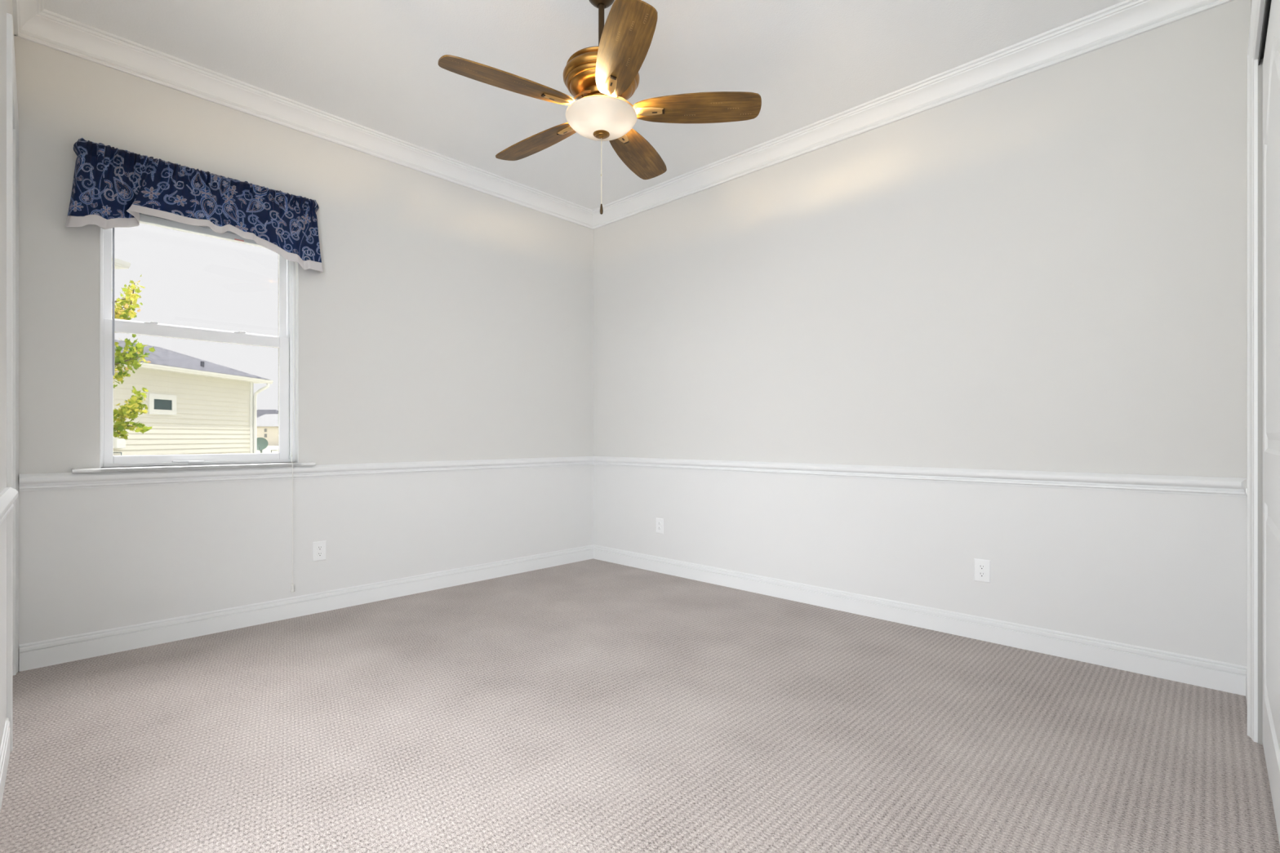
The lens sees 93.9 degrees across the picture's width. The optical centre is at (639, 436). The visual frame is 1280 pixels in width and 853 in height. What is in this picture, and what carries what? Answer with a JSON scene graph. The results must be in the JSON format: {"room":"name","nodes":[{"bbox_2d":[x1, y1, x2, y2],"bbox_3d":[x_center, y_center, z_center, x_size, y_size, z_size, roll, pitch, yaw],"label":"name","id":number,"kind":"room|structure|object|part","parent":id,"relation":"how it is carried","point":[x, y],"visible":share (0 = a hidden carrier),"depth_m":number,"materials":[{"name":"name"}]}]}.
{"room":"empty bedroom","nodes":[
{"label":"empty bedroom","id":0,"kind":"room"},
{"bbox_2d":[0,0,13,747],"bbox_3d":[-2.124,-0.445,1.908,0.132,3.050,2.250,0,0,-45],"label":"wall","id":1,"kind":"structure","parent":0,"point":[6,6],"depth_m":1.95,"materials":[{"name":"white paint"}]},
{"bbox_2d":[0,717,10,812],"bbox_3d":[-1.744,1.020,1.615,0.009,0.121,1.199,0,0,-44],"label":"baseboard","id":2,"kind":"structure","parent":1,"relation":"attached to","point":[5,749],"depth_m":1.87,"materials":[{"name":"white wood"}]},
{"bbox_2d":[0,487,17,524],"bbox_3d":[-1.738,0.211,1.621,0.028,0.079,1.199,0,0,-44],"label":"trim","id":3,"kind":"structure","parent":1,"relation":"attached to","point":[8,495],"depth_m":1.77,"materials":[{"name":"white wood"}]},
{"bbox_2d":[6,13,18,751],"bbox_3d":[-2.514,-0.185,2.401,0.999,2.530,0.017,0,0,45],"label":"trim","id":4,"kind":"structure","parent":1,"relation":"attached to","point":[12,117],"depth_m":2.05,"materials":[{"name":"white wood"}]},
{"bbox_2d":[13,123,13,675],"bbox_3d":[-2.562,-0.163,2.353,0.909,2.485,0.120,0,0,45],"label":"trim","id":5,"kind":"structure","parent":1,"relation":"attached to","point":[13,123],"depth_m":2.71,"materials":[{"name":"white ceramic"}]},
{"bbox_2d":[12,0,44,35],"bbox_3d":[-2.065,-1.907,2.001,0.107,0.127,2.201,0,0,-45],"label":"trim","id":6,"kind":"structure","parent":1,"relation":"attached to","point":[24,11],"depth_m":2.68,"materials":[{"name":"white wood"}]},
{"bbox_2d":[13,35,593,644],"bbox_3d":[-1.703,-0.445,4.076,0.140,3.050,3.857,0,0,44],"label":"wall","id":7,"kind":"structure","parent":0,"point":[443,320],"depth_m":3.73,"materials":[{"name":"white paint"}]},
{"bbox_2d":[71,222,315,473],"bbox_3d":[-2.402,-0.583,3.300,0.191,1.514,1.071,0,0,44],"label":"window","id":8,"kind":"structure","parent":7,"relation":"in","point":[206,328],"depth_m":3.31,"materials":[{"name":"glass"}]},
{"bbox_3d":[-2.372,0.165,3.272,0.108,0.019,1.071,0,0,44],"label":"sill","id":9,"kind":"part","parent":8,"relation":"part of","materials":[{"name":"white wood"}]},
{"bbox_3d":[-2.450,-0.930,3.354,0.025,0.757,0.840,0,0,44],"label":"sash","id":10,"kind":"part","parent":8,"relation":"part of","materials":[{"name":"white plastic"}]},
{"bbox_3d":[-2.453,-0.936,3.350,0.005,0.660,0.766,0,0,44],"label":"pane","id":11,"kind":"part","parent":8,"relation":"part of","materials":[{"name":"clear glass"}]},
{"bbox_3d":[-2.427,-0.229,3.331,0.026,0.738,0.840,0,0,44],"label":"sash","id":12,"kind":"part","parent":8,"relation":"part of","materials":[{"name":"glass"}]},
{"bbox_3d":[-2.432,-0.220,3.326,0.005,0.637,0.756,0,0,44],"label":"pane","id":13,"kind":"part","parent":8,"relation":"part of","materials":[{"name":"clear glass"}]},
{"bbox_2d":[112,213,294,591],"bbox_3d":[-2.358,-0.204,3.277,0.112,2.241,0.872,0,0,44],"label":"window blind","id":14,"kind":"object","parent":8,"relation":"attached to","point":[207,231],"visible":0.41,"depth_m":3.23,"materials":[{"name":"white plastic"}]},
{"bbox_3d":[-2.384,-1.129,3.302,0.039,0.038,0.870,0,0,44],"label":"rail","id":15,"kind":"part","parent":14,"relation":"part of","materials":[{"name":"white plastic"}]},
{"bbox_3d":[-2.067,-0.205,3.556,0.015,2.150,0.072,0,0,-24],"label":"lift cord","id":16,"kind":"part","parent":14,"relation":"part of","materials":[{"name":"white fabric"}]},
{"bbox_2d":[64,137,323,272],"bbox_3d":[-2.320,-1.208,3.234,0.127,0.443,1.137,0,0,44],"label":"window valance","id":17,"kind":"object","parent":7,"relation":"attached to","point":[111,188],"visible":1,"depth_m":3.12,"materials":[{"name":"blue fabric"}]},
{"bbox_2d":[13,8,593,229],"bbox_3d":[-1.618,-1.907,3.995,0.094,0.127,3.577,0,0,44],"label":"trim","id":18,"kind":"structure","parent":7,"relation":"attached to","point":[48,28],"depth_m":3.45,"materials":[{"name":"white wood"}]},
{"bbox_2d":[18,544,593,671],"bbox_3d":[-1.635,1.020,4.035,0.015,0.121,3.543,0,0,44],"label":"baseboard","id":19,"kind":"structure","parent":7,"relation":"attached to","point":[45,653],"depth_m":3.45,"materials":[{"name":"white wood"}]},
{"bbox_2d":[18,456,593,491],"bbox_3d":[-1.630,0.211,4.030,0.028,0.079,3.543,0,0,44],"label":"trim","id":20,"kind":"structure","parent":7,"relation":"attached to","point":[55,481],"depth_m":3.46,"materials":[{"name":"white wood"}]},
{"bbox_2d":[312,540,326,561],"bbox_3d":[-1.973,0.704,3.685,0.008,0.120,0.078,0,0,44],"label":"wall outlet","id":21,"kind":"object","parent":7,"relation":"attached to","point":[319,548],"visible":1,"depth_m":3.68,"materials":[{"name":"white plastic"}]},
{"bbox_2d":[316,551,323,556],"bbox_3d":[-1.971,0.724,3.683,0.003,0.028,0.034,0,0,44],"label":"receptacle","id":22,"kind":"object","parent":21,"relation":"attached to","point":[318,553],"depth_m":3.68,"materials":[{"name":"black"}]},
{"bbox_2d":[316,545,323,550],"bbox_3d":[-1.971,0.684,3.683,0.003,0.028,0.034,0,0,44],"label":"receptacle","id":23,"kind":"object","parent":21,"relation":"attached to","point":[318,547],"depth_m":3.68,"materials":[{"name":"white plastic"}]},
{"bbox_2d":[44,0,1124,209],"bbox_3d":[0.018,-2.045,2.554,5.350,0.150,4.300,0,0,44],"label":"ceiling","id":24,"kind":"structure","parent":0,"point":[373,64],"depth_m":3.06,"materials":[{"name":"white paint"}]},
{"bbox_2d":[438,0,761,214],"bbox_3d":[-0.208,-1.472,2.636,1.291,0.996,1.326,0,0,44],"label":"ceiling fan","id":25,"kind":"object","parent":24,"relation":"hanging from","point":[602,77],"visible":1,"depth_m":2.52,"materials":[{"name":"brown wood"}]},
{"bbox_3d":[-0.521,-1.419,2.393,0.548,0.006,0.173,0,13,-32],"label":"blade","id":26,"kind":"part","parent":25,"relation":"part of","materials":[{"name":"brown wood"}]},
{"bbox_3d":[-0.487,-1.419,2.881,0.548,0.006,0.173,0,12,40],"label":"blade","id":27,"kind":"part","parent":25,"relation":"part of","materials":[{"name":"brown wood"}]},
{"bbox_3d":[-0.302,-1.446,2.717,0.206,0.078,0.048,0,12,40],"label":"blade arm","id":28,"kind":"part","parent":25,"relation":"part of","materials":[{"name":"brown metal"}]},
{"bbox_3d":[-0.309,-1.446,2.519,0.206,0.078,0.048,0,13,-32],"label":"blade arm","id":29,"kind":"part","parent":25,"relation":"part of","materials":[{"name":"brown metal"}]},
{"bbox_3d":[-0.169,-1.161,2.614,0.004,0.291,0.004,0,0,-24],"label":"pull chain","id":30,"kind":"part","parent":25,"relation":"part of","materials":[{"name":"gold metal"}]},
{"bbox_3d":[-0.169,-1.365,2.614,0.312,0.083,0.312,0,0,44],"label":"lamp shade","id":31,"kind":"part","parent":25,"relation":"part of","materials":[{"name":"white glass"}]},
{"bbox_3d":[-0.169,-0.996,2.614,0.014,0.046,0.014,0,0,44],"label":"chain pull","id":32,"kind":"part","parent":25,"relation":"part of","materials":[{"name":"brown wood"}]},
{"bbox_3d":[-0.122,-1.446,2.451,0.048,0.078,0.206,13,-3,-14],"label":"blade arm","id":33,"kind":"part","parent":25,"relation":"part of","materials":[{"name":"brown metal"}]},
{"bbox_3d":[-0.111,-1.446,2.772,0.048,0.078,0.206,-13,-5,21],"label":"blade arm","id":34,"kind":"part","parent":25,"relation":"part of","materials":[{"name":"brown metal"}]},
{"bbox_3d":[-0.068,-1.419,2.210,0.173,0.006,0.548,13,-3,-14],"label":"blade","id":35,"kind":"part","parent":25,"relation":"part of","materials":[{"name":"brown wood"}]},
{"bbox_3d":[-0.013,-1.419,2.999,0.173,0.006,0.548,-13,-5,21],"label":"blade","id":36,"kind":"part","parent":25,"relation":"part of","materials":[{"name":"brown wood"}]},
{"bbox_3d":[0.000,-1.446,2.608,0.206,0.078,0.048,0,-12,4],"label":"blade arm","id":37,"kind":"part","parent":25,"relation":"part of","materials":[{"name":"brown metal"}]},
{"bbox_3d":[0.246,-1.419,2.584,0.548,0.006,0.173,0,-13,4],"label":"blade","id":38,"kind":"part","parent":25,"relation":"part of","materials":[{"name":"brown wood"}]},
{"bbox_2d":[0,558,1279,852],"bbox_3d":[0.023,1.140,2.335,5.040,0.120,3.990,0,0,44],"label":"floor","id":39,"kind":"structure","parent":0,"point":[593,705],"depth_m":2.14,"materials":[{"name":"carpet"}]},
{"bbox_2d":[593,0,1250,666],"bbox_3d":[1.401,-0.445,3.680,4.895,3.050,0.140,0,0,44],"label":"wall","id":40,"kind":"structure","parent":0,"point":[1044,269],"depth_m":3.22,"materials":[{"name":"white paint"}]},
{"bbox_2d":[656,518,663,533],"bbox_3d":[0.155,0.710,4.768,0.078,0.120,0.008,0,0,44],"label":"wall outlet","id":41,"kind":"object","parent":40,"relation":"attached to","point":[660,522],"visible":1,"depth_m":4.76,"materials":[{"name":"white plastic"}]},
{"bbox_2d":[592,0,1234,229],"bbox_3d":[1.031,-1.907,3.872,4.095,0.127,0.094,0,0,44],"label":"trim","id":42,"kind":"structure","parent":40,"relation":"attached to","point":[1126,19],"depth_m":3.30,"materials":[{"name":"white wood"}]},
{"bbox_2d":[592,456,1246,497],"bbox_3d":[1.054,0.211,3.896,4.095,0.079,0.028,0,0,44],"label":"trim","id":43,"kind":"structure","parent":40,"relation":"attached to","point":[1193,485],"depth_m":3.19,"materials":[{"name":"white wood"}]},
{"bbox_2d":[592,544,1247,696],"bbox_3d":[1.059,1.020,3.901,4.095,0.121,0.015,0,0,44],"label":"baseboard","id":44,"kind":"structure","parent":40,"relation":"attached to","point":[1225,677],"depth_m":3.19,"materials":[{"name":"white wood"}]},
{"bbox_2d":[973,558,990,582],"bbox_3d":[1.818,0.712,3.179,0.078,0.120,0.008,0,0,44],"label":"wall outlet","id":45,"kind":"object","parent":40,"relation":"attached to","point":[981,566],"visible":1,"depth_m":3.18,"materials":[{"name":"white plastic"}]},
{"bbox_2d":[977,571,985,577],"bbox_3d":[1.816,0.732,3.177,0.034,0.028,0.003,0,0,44],"label":"receptacle","id":46,"kind":"object","parent":45,"relation":"attached to","point":[980,574],"depth_m":3.18,"materials":[{"name":"white plastic"}]},
{"bbox_2d":[977,564,985,569],"bbox_3d":[1.816,0.693,3.177,0.034,0.028,0.003,0,0,44],"label":"receptacle","id":47,"kind":"object","parent":45,"relation":"attached to","point":[980,566],"depth_m":3.18,"materials":[{"name":"white plastic"}]},
{"bbox_3d":[1.258,-0.445,1.058,0.120,3.050,3.850,0,0,44],"label":"wall","id":48,"kind":"structure","parent":0,"visible":0},
{"bbox_2d":[1241,478,1247,497],"bbox_3d":[2.372,0.211,2.332,0.028,0.079,0.468,0,0,44],"label":"trim","id":49,"kind":"structure","parent":48,"relation":"attached to","point":[1244,483],"depth_m":2.33,"materials":[{"name":"white wood"}]},
{"bbox_2d":[1245,670,1247,705],"bbox_3d":[2.377,1.020,2.328,0.015,0.121,0.468,0,0,44],"label":"baseboard","id":50,"kind":"structure","parent":48,"relation":"attached to","point":[1246,670],"depth_m":2.45,"materials":[{"name":"white wood"}]},
{"bbox_2d":[1247,0,1265,744],"bbox_3d":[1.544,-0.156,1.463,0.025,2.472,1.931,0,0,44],"label":"trim","id":51,"kind":"structure","parent":48,"relation":"attached to","point":[1257,6],"depth_m":2.13,"materials":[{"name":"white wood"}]},
{"bbox_2d":[1257,0,1265,57],"bbox_3d":[1.597,-1.336,1.413,0.120,0.003,1.803,0,0,44],"label":"trim","id":52,"kind":"structure","parent":48,"relation":"attached to","point":[1264,1],"depth_m":1.94,"materials":[{"name":"white wood"}]},
{"bbox_2d":[1257,0,1271,65],"bbox_3d":[1.590,-1.319,1.419,0.099,0.030,1.801,0,0,44],"label":"trim","id":53,"kind":"structure","parent":48,"relation":"attached to","point":[1268,2],"depth_m":1.94,"materials":[{"name":"black"}]},
{"bbox_2d":[1262,0,1279,844],"bbox_3d":[1.871,-0.117,1.747,0.034,2.370,0.934,0,0,44],"label":"door","id":54,"kind":"structure","parent":48,"relation":"in","point":[1271,61],"depth_m":1.82,"materials":[{"name":"white wood"}]}
]}

